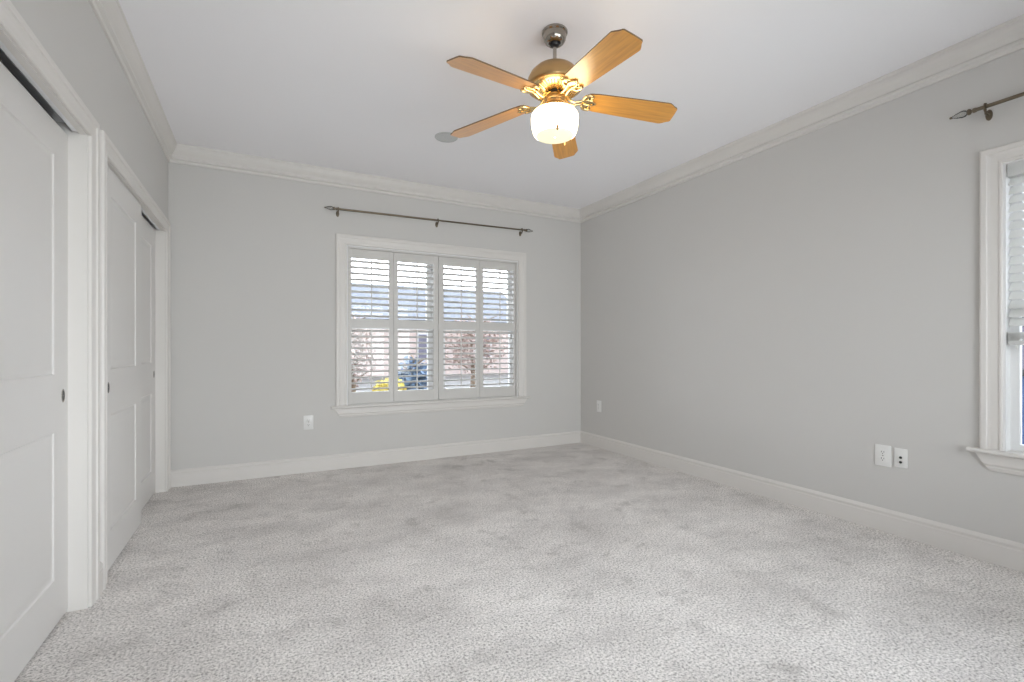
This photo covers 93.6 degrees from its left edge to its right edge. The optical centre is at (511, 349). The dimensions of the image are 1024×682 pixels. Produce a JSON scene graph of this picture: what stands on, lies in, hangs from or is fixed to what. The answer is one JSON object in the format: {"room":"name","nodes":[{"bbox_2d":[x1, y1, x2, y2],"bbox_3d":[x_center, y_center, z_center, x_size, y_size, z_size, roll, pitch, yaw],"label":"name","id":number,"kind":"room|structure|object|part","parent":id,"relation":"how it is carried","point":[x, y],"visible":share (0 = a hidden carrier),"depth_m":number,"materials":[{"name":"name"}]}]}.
{"room":"empty bedroom","nodes":[
{"label":"empty bedroom","id":0,"kind":"room"},
{"bbox_2d":[0,60,52,118],"bbox_3d":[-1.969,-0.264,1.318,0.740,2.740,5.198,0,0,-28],"label":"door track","id":1,"kind":"structure","parent":0,"point":[0,60],"depth_m":2.04,"materials":[{"name":"black metal"}]},
{"bbox_2d":[10,0,167,218],"bbox_3d":[-1.592,-0.264,1.514,0.110,2.740,5.198,0,0,-28],"label":"wall","id":2,"kind":"structure","parent":0,"point":[70,32],"depth_m":2.19,"materials":[{"name":"paint"}]},
{"bbox_2d":[0,41,76,131],"bbox_3d":[-1.491,-0.941,1.299,0.078,0.054,1.602,0,0,-28],"label":"door track","id":3,"kind":"object","parent":2,"relation":"attached to","point":[6,57],"visible":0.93,"depth_m":1.70,"materials":[{"name":"metal"}]},
{"bbox_3d":[-1.508,-0.952,1.290,0.029,0.018,1.602,0,0,-28],"label":"rail","id":4,"kind":"part","parent":3,"relation":"part of","materials":[{"name":"metal"}]},
{"bbox_2d":[0,61,67,681],"bbox_3d":[-1.686,0.099,1.641,0.035,1.991,0.845,0,0,-28],"label":"door","id":5,"kind":"structure","parent":3,"relation":"hanging from","point":[33,147],"depth_m":1.68,"materials":[{"name":"paint"}]},
{"bbox_2d":[0,0,99,612],"bbox_3d":[-1.476,0.051,1.312,0.132,2.109,1.816,0,0,-28],"label":"door frame","id":6,"kind":"structure","parent":2,"relation":"attached to","point":[16,35],"depth_m":2.04,"materials":[{"name":"paint"}]},
{"bbox_2d":[100,561,103,594],"bbox_3d":[-1.107,1.037,0.721,0.016,0.138,3.342,0,0,-28],"label":"baseboard","id":7,"kind":"structure","parent":2,"relation":"attached to","point":[101,563],"depth_m":2.19,"materials":[{"name":"paint"}]},
{"bbox_2d":[88,0,176,161],"bbox_3d":[-1.515,-1.564,1.555,0.064,0.140,5.198,0,0,-28],"label":"crown molding","id":8,"kind":"structure","parent":2,"relation":"attached to","point":[110,15],"depth_m":2.65,"materials":[{"name":"paint"}]},
{"bbox_2d":[100,130,170,589],"bbox_3d":[-2.349,0.051,2.984,0.132,2.109,1.824,0,0,-28],"label":"door frame","id":9,"kind":"structure","parent":2,"relation":"attached to","point":[110,156],"depth_m":3.15,"materials":[{"name":"paint"}]},
{"bbox_2d":[141,215,154,509],"bbox_3d":[-2.561,0.091,3.318,0.035,2.006,0.842,0,0,-28],"label":"door","id":10,"kind":"structure","parent":2,"relation":"in","point":[147,231],"depth_m":3.45,"materials":[{"name":"paint"}]},
{"bbox_2d":[141,208,159,229],"bbox_3d":[-2.363,-0.941,2.971,0.078,0.054,1.610,0,0,-28],"label":"door track","id":11,"kind":"object","parent":2,"relation":"attached to","point":[143,213],"visible":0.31,"depth_m":3.45,"materials":[{"name":"metal"}]},
{"bbox_2d":[108,166,140,569],"bbox_3d":[-2.155,0.094,2.650,0.035,2.000,0.851,0,0,-28],"label":"door","id":12,"kind":"structure","parent":11,"relation":"hanging from","point":[124,211],"depth_m":2.64,"materials":[{"name":"paint"}]},
{"bbox_3d":[-2.380,-0.952,2.962,0.029,0.018,1.610,0,0,-28],"label":"rail","id":13,"kind":"part","parent":11,"relation":"part of","materials":[{"name":"metal"}]},
{"bbox_2d":[168,162,580,469],"bbox_3d":[-0.980,-0.264,4.855,4.286,2.740,0.160,0,0,-28],"label":"wall","id":14,"kind":"structure","parent":0,"point":[253,257],"depth_m":4.27,"materials":[{"name":"paint"}]},
{"bbox_2d":[304,415,312,429],"bbox_3d":[-1.826,0.660,4.318,0.082,0.127,0.009,0,0,-28],"label":"wall outlet","id":15,"kind":"object","parent":14,"relation":"attached to","point":[308,420],"visible":1,"depth_m":4.32,"materials":[{"name":"plastic"}]},
{"bbox_2d":[170,143,580,222],"bbox_3d":[-0.950,-1.564,4.745,4.016,0.140,0.064,0,0,-28],"label":"crown molding","id":16,"kind":"structure","parent":14,"relation":"attached to","point":[183,154],"depth_m":4.48,"materials":[{"name":"paint"}]},
{"bbox_2d":[171,431,580,487],"bbox_3d":[-0.961,1.037,4.766,4.016,0.138,0.016,0,0,-28],"label":"baseboard","id":17,"kind":"structure","parent":14,"relation":"attached to","point":[261,469],"depth_m":4.50,"materials":[{"name":"paint"}]},
{"bbox_2d":[324,206,532,235],"bbox_3d":[-0.737,-1.274,4.855,2.171,0.112,0.065,0,0,-28],"label":"curtain rod","id":18,"kind":"object","parent":14,"relation":"attached to","point":[334,208],"visible":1,"depth_m":4.75,"materials":[{"name":"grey metal"}]},
{"bbox_3d":[-0.731,-1.294,4.844,1.973,0.047,0.019,0,0,-28],"label":"rod","id":19,"kind":"part","parent":18,"relation":"part of","materials":[{"name":"brown metal"}]},
{"bbox_2d":[331,233,530,416],"bbox_3d":[-0.768,-0.218,4.954,2.083,1.696,0.222,0,0,-28],"label":"window","id":20,"kind":"structure","parent":14,"relation":"in","point":[343,241],"depth_m":4.83,"materials":[{"name":"paint"}]},
{"bbox_3d":[-1.207,0.143,4.777,0.843,0.765,0.032,0,0,-28],"label":"sash","id":21,"kind":"part","parent":20,"relation":"part of","materials":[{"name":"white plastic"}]},
{"bbox_3d":[-1.223,-0.583,4.809,0.843,0.748,0.032,0,0,-28],"label":"sash","id":22,"kind":"part","parent":20,"relation":"part of","materials":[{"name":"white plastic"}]},
{"bbox_3d":[-0.768,0.537,4.954,2.083,0.026,0.222,0,0,-28],"label":"sill","id":23,"kind":"part","parent":20,"relation":"part of","materials":[{"name":"paint"}]},
{"bbox_2d":[348,246,517,405],"bbox_3d":[-0.743,-0.215,4.907,1.786,1.483,0.072,0,0,-28],"label":"plantation shutters","id":24,"kind":"object","parent":20,"relation":"attached to","point":[437,393],"visible":1,"depth_m":4.87,"materials":[{"name":"paint"}]},
{"bbox_3d":[-1.342,-0.214,4.601,0.411,1.456,0.028,0,0,-28],"label":"shutter panel","id":25,"kind":"part","parent":24,"relation":"part of","materials":[{"name":"paint"}]},
{"bbox_3d":[-1.333,-0.571,4.565,0.010,0.546,0.012,0,0,-28],"label":"tilt rod","id":26,"kind":"part","parent":24,"relation":"part of","materials":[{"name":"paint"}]},
{"bbox_3d":[-1.333,0.102,4.565,0.010,0.584,0.012,0,0,-28],"label":"tilt rod","id":27,"kind":"part","parent":24,"relation":"part of","materials":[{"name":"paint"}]},
{"bbox_3d":[-0.957,-0.214,4.802,0.453,1.456,0.028,0,0,-28],"label":"shutter panel","id":28,"kind":"part","parent":24,"relation":"part of","materials":[{"name":"paint"}]},
{"bbox_3d":[-0.941,-0.571,4.770,0.010,0.546,0.012,0,0,-28],"label":"tilt rod","id":29,"kind":"part","parent":24,"relation":"part of","materials":[{"name":"paint"}]},
{"bbox_3d":[-0.941,0.102,4.770,0.010,0.584,0.012,0,0,-28],"label":"tilt rod","id":30,"kind":"part","parent":24,"relation":"part of","materials":[{"name":"paint"}]},
{"bbox_3d":[-0.551,-0.214,5.013,0.454,1.456,0.028,0,0,-28],"label":"shutter panel","id":31,"kind":"part","parent":24,"relation":"part of","materials":[{"name":"paint"}]},
{"bbox_3d":[-0.526,-0.571,4.986,0.010,0.546,0.012,0,0,-28],"label":"tilt rod","id":32,"kind":"part","parent":24,"relation":"part of","materials":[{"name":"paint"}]},
{"bbox_3d":[-0.526,0.102,4.986,0.010,0.584,0.012,0,0,-28],"label":"tilt rod","id":33,"kind":"part","parent":24,"relation":"part of","materials":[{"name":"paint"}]},
{"bbox_3d":[-0.158,-0.214,5.219,0.430,1.456,0.028,0,0,-28],"label":"shutter panel","id":34,"kind":"part","parent":24,"relation":"part of","materials":[{"name":"paint"}]},
{"bbox_3d":[-0.130,-0.571,5.193,0.010,0.546,0.012,0,0,-28],"label":"tilt rod","id":35,"kind":"part","parent":24,"relation":"part of","materials":[{"name":"paint"}]},
{"bbox_3d":[-0.130,0.102,5.193,0.010,0.584,0.012,0,0,-28],"label":"tilt rod","id":36,"kind":"part","parent":24,"relation":"part of","materials":[{"name":"paint"}]},
{"bbox_3d":[-0.387,-0.583,5.245,0.843,0.748,0.032,0,0,-28],"label":"sash","id":37,"kind":"part","parent":20,"relation":"part of","materials":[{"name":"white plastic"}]},
{"bbox_3d":[-0.371,0.143,5.214,0.843,0.765,0.032,0,0,-28],"label":"sash","id":38,"kind":"part","parent":20,"relation":"part of","materials":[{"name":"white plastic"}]},
{"bbox_2d":[14,443,1023,681],"bbox_3d":[-0.069,1.136,2.309,5.026,0.060,5.518,0,0,-28],"label":"floor","id":39,"kind":"structure","parent":0,"point":[576,562],"depth_m":2.20,"materials":[{"name":"carpet"}]},
{"bbox_2d":[119,0,1023,208],"bbox_3d":[-0.069,-1.684,2.309,5.026,0.100,5.518,0,0,-28],"label":"ceiling","id":40,"kind":"structure","parent":0,"point":[358,86],"depth_m":2.84,"materials":[{"name":"paint"}]},
{"bbox_2d":[435,132,457,142],"bbox_3d":[-0.507,-1.631,3.708,0.176,0.007,0.176,0,0,-28],"label":"ceiling speaker","id":41,"kind":"object","parent":40,"relation":"attached to","point":[445,137],"visible":0.91,"depth_m":3.70},
{"bbox_2d":[447,23,676,158],"bbox_3d":[0.228,-1.351,2.437,1.236,0.564,1.199,0,0,-28],"label":"ceiling fan","id":42,"kind":"object","parent":40,"relation":"hanging from","point":[554,82],"visible":1,"depth_m":2.39,"materials":[{"name":"brown wood"}]},
{"bbox_3d":[-0.125,-1.260,2.675,0.480,0.006,0.152,-6,8,30],"label":"blade","id":43,"kind":"part","parent":42,"relation":"part of","materials":[{"name":"brown wood"}]},
{"bbox_3d":[-0.076,-1.260,2.209,0.480,0.006,0.152,-8,17,-42],"label":"blade","id":44,"kind":"part","parent":42,"relation":"part of","materials":[{"name":"brown wood"}]},
{"bbox_3d":[0.220,-1.164,2.475,0.243,0.138,0.243,0,0,-28],"label":"lamp shade","id":45,"kind":"part","parent":42,"relation":"part of","materials":[{"name":"white glass"}]},
{"bbox_3d":[0.220,-1.092,2.475,0.192,0.007,0.192,0,0,-28],"label":"lamp shade","id":46,"kind":"part","parent":42,"relation":"part of","materials":[{"name":"white glass"}]},
{"bbox_3d":[0.227,-1.185,2.385,0.010,0.175,0.078,0,0,4],"label":"pull chain","id":47,"kind":"part","parent":42,"relation":"part of","materials":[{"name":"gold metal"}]},
{"bbox_3d":[0.303,-1.260,2.865,0.152,0.006,0.480,-12,-8,11],"label":"blade","id":48,"kind":"part","parent":42,"relation":"part of","materials":[{"name":"brown wood"}]},
{"bbox_3d":[0.382,-1.260,2.111,0.152,0.006,0.480,13,0,-24],"label":"blade","id":49,"kind":"part","parent":42,"relation":"part of","materials":[{"name":"brown wood"}]},
{"bbox_3d":[0.616,-1.260,2.517,0.480,0.006,0.152,6,-12,-6],"label":"blade","id":50,"kind":"part","parent":42,"relation":"part of","materials":[{"name":"brown wood"}]},
{"bbox_2d":[581,48,1023,543],"bbox_3d":[2.088,-0.264,3.434,0.160,2.740,5.198,0,0,-28],"label":"wall","id":51,"kind":"structure","parent":0,"point":[786,312],"depth_m":3.22,"materials":[{"name":"paint"}]},
{"bbox_2d":[597,400,600,411],"bbox_3d":[0.973,0.641,5.389,0.009,0.127,0.080,0,0,-28],"label":"wall outlet","id":52,"kind":"object","parent":51,"relation":"attached to","point":[598,402],"visible":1,"depth_m":5.39,"materials":[{"name":"plastic"}]},
{"bbox_2d":[580,14,1023,222],"bbox_3d":[1.989,-1.564,3.382,0.064,0.140,5.198,0,0,-28],"label":"crown molding","id":53,"kind":"structure","parent":51,"relation":"attached to","point":[1006,38],"depth_m":3.08,"materials":[{"name":"paint"}]},
{"bbox_2d":[580,431,1023,572],"bbox_3d":[2.010,1.037,3.394,0.016,0.138,5.198,0,0,-28],"label":"baseboard","id":54,"kind":"structure","parent":51,"relation":"attached to","point":[1006,553],"depth_m":3.11,"materials":[{"name":"paint"}]},
{"bbox_2d":[875,444,890,466],"bbox_3d":[2.257,0.647,2.928,0.009,0.128,0.086,0,0,-28],"label":"wall outlet","id":55,"kind":"object","parent":51,"relation":"attached to","point":[882,452],"visible":1,"depth_m":2.92,"materials":[{"name":"plastic"}]},
{"bbox_2d":[894,448,907,468],"bbox_3d":[2.298,0.645,2.845,0.013,0.113,0.066,0,0,-28],"label":"jack plate","id":56,"kind":"object","parent":51,"relation":"attached to","point":[900,455],"visible":1,"depth_m":2.84,"materials":[{"name":"plastic"}]},
{"bbox_2d":[949,92,1023,120],"bbox_3d":[2.779,-1.230,1.866,0.065,0.083,1.698,0,0,-28],"label":"curtain rod","id":57,"kind":"object","parent":51,"relation":"attached to","point":[988,114],"visible":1,"depth_m":2.48,"materials":[{"name":"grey metal"}]},
{"bbox_3d":[2.768,-1.251,1.860,0.019,0.018,1.500,0,0,-28],"label":"rod","id":58,"kind":"part","parent":57,"relation":"part of","materials":[{"name":"brown metal"}]},
{"bbox_2d":[966,140,1023,475],"bbox_3d":[2.869,-0.203,1.914,0.222,1.667,1.560,0,0,-28],"label":"window","id":59,"kind":"structure","parent":51,"relation":"in","point":[1001,448],"depth_m":2.47,"materials":[{"name":"paint"}]},
{"bbox_3d":[2.869,0.531,1.914,0.222,0.024,1.560,0,0,-28],"label":"sill","id":60,"kind":"part","parent":59,"relation":"part of","materials":[{"name":"paint"}]},
{"bbox_2d":[1007,160,1023,348],"bbox_3d":[2.828,-0.469,1.891,0.056,0.935,1.266,0,0,-28],"label":"window blind","id":61,"kind":"object","parent":59,"relation":"attached to","point":[1015,171],"visible":1,"depth_m":2.42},
{"bbox_3d":[2.828,-0.904,1.891,0.056,0.065,1.266,0,0,-28],"label":"head rail","id":62,"kind":"part","parent":61,"relation":"part of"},
{"bbox_3d":[2.828,-0.031,1.891,0.052,0.022,1.262,0,0,-28],"label":"rail","id":63,"kind":"part","parent":61,"relation":"part of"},
{"bbox_3d":[2.872,0.146,1.915,0.032,0.750,1.278,0,0,-28],"label":"sash","id":64,"kind":"part","parent":59,"relation":"part of","materials":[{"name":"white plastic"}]},
{"bbox_3d":[2.902,-0.567,1.930,0.032,0.745,1.278,0,0,-28],"label":"sash","id":65,"kind":"part","parent":59,"relation":"part of","materials":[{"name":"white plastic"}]},
{"label":"outside","id":66,"kind":"structure","parent":0,"visible":0},
{"bbox_2d":[356,374,507,391],"bbox_3d":[0.383,1.606,8.659,70.000,0.300,75.000,0,0,-28],"label":"ground","id":67,"kind":"structure","parent":66,"point":[502,375],"depth_m":21.59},
{"bbox_2d":[351,312,379,391],"bbox_3d":[-3.600,0.272,10.720,1.264,2.377,1.215,0,0,-28],"label":"tree","id":68,"kind":"object","parent":67,"relation":"on","point":[353,380],"visible":0.26,"depth_m":10.71,"materials":[{"name":"red plant"}]},
{"bbox_2d":[372,375,406,390],"bbox_3d":[-2.100,0.946,8.248,0.722,1.030,0.743,0,0,-28],"label":"shrub","id":69,"kind":"object","parent":67,"relation":"on","point":[377,385],"visible":0.07,"depth_m":8.18,"materials":[{"name":"yellow plant"}]},
{"bbox_2d":[398,352,426,389],"bbox_3d":[-1.939,0.763,9.457,0.869,1.402,0.905,0,0,25],"label":"tree","id":70,"kind":"object","parent":67,"relation":"on","point":[405,361],"visible":0.45,"depth_m":9.29,"materials":[{"name":"blue plant"}]},
{"bbox_2d":[351,283,507,377],"bbox_3d":[-8.738,-1.144,27.223,18.200,5.200,8.200,0,0,-28],"label":"house","id":71,"kind":"structure","parent":67,"relation":"on","point":[352,288],"depth_m":26.09,"materials":[{"name":"brick"}]},
{"bbox_3d":[-4.480,-0.144,25.438,0.940,1.240,0.015,0,0,-28],"label":"house pane","id":72,"kind":"part","parent":71,"relation":"part of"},
{"bbox_2d":[445,313,506,386],"bbox_3d":[-1.102,0.169,13.703,2.047,2.583,2.031,0,0,-28],"label":"tree","id":73,"kind":"object","parent":67,"relation":"on","point":[458,334],"visible":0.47,"depth_m":13.54,"materials":[{"name":"red plant"}]},
{"bbox_2d":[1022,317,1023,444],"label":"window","id":74,"kind":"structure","parent":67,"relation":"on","point":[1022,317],"depth_m":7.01,"materials":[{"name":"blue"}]}
]}

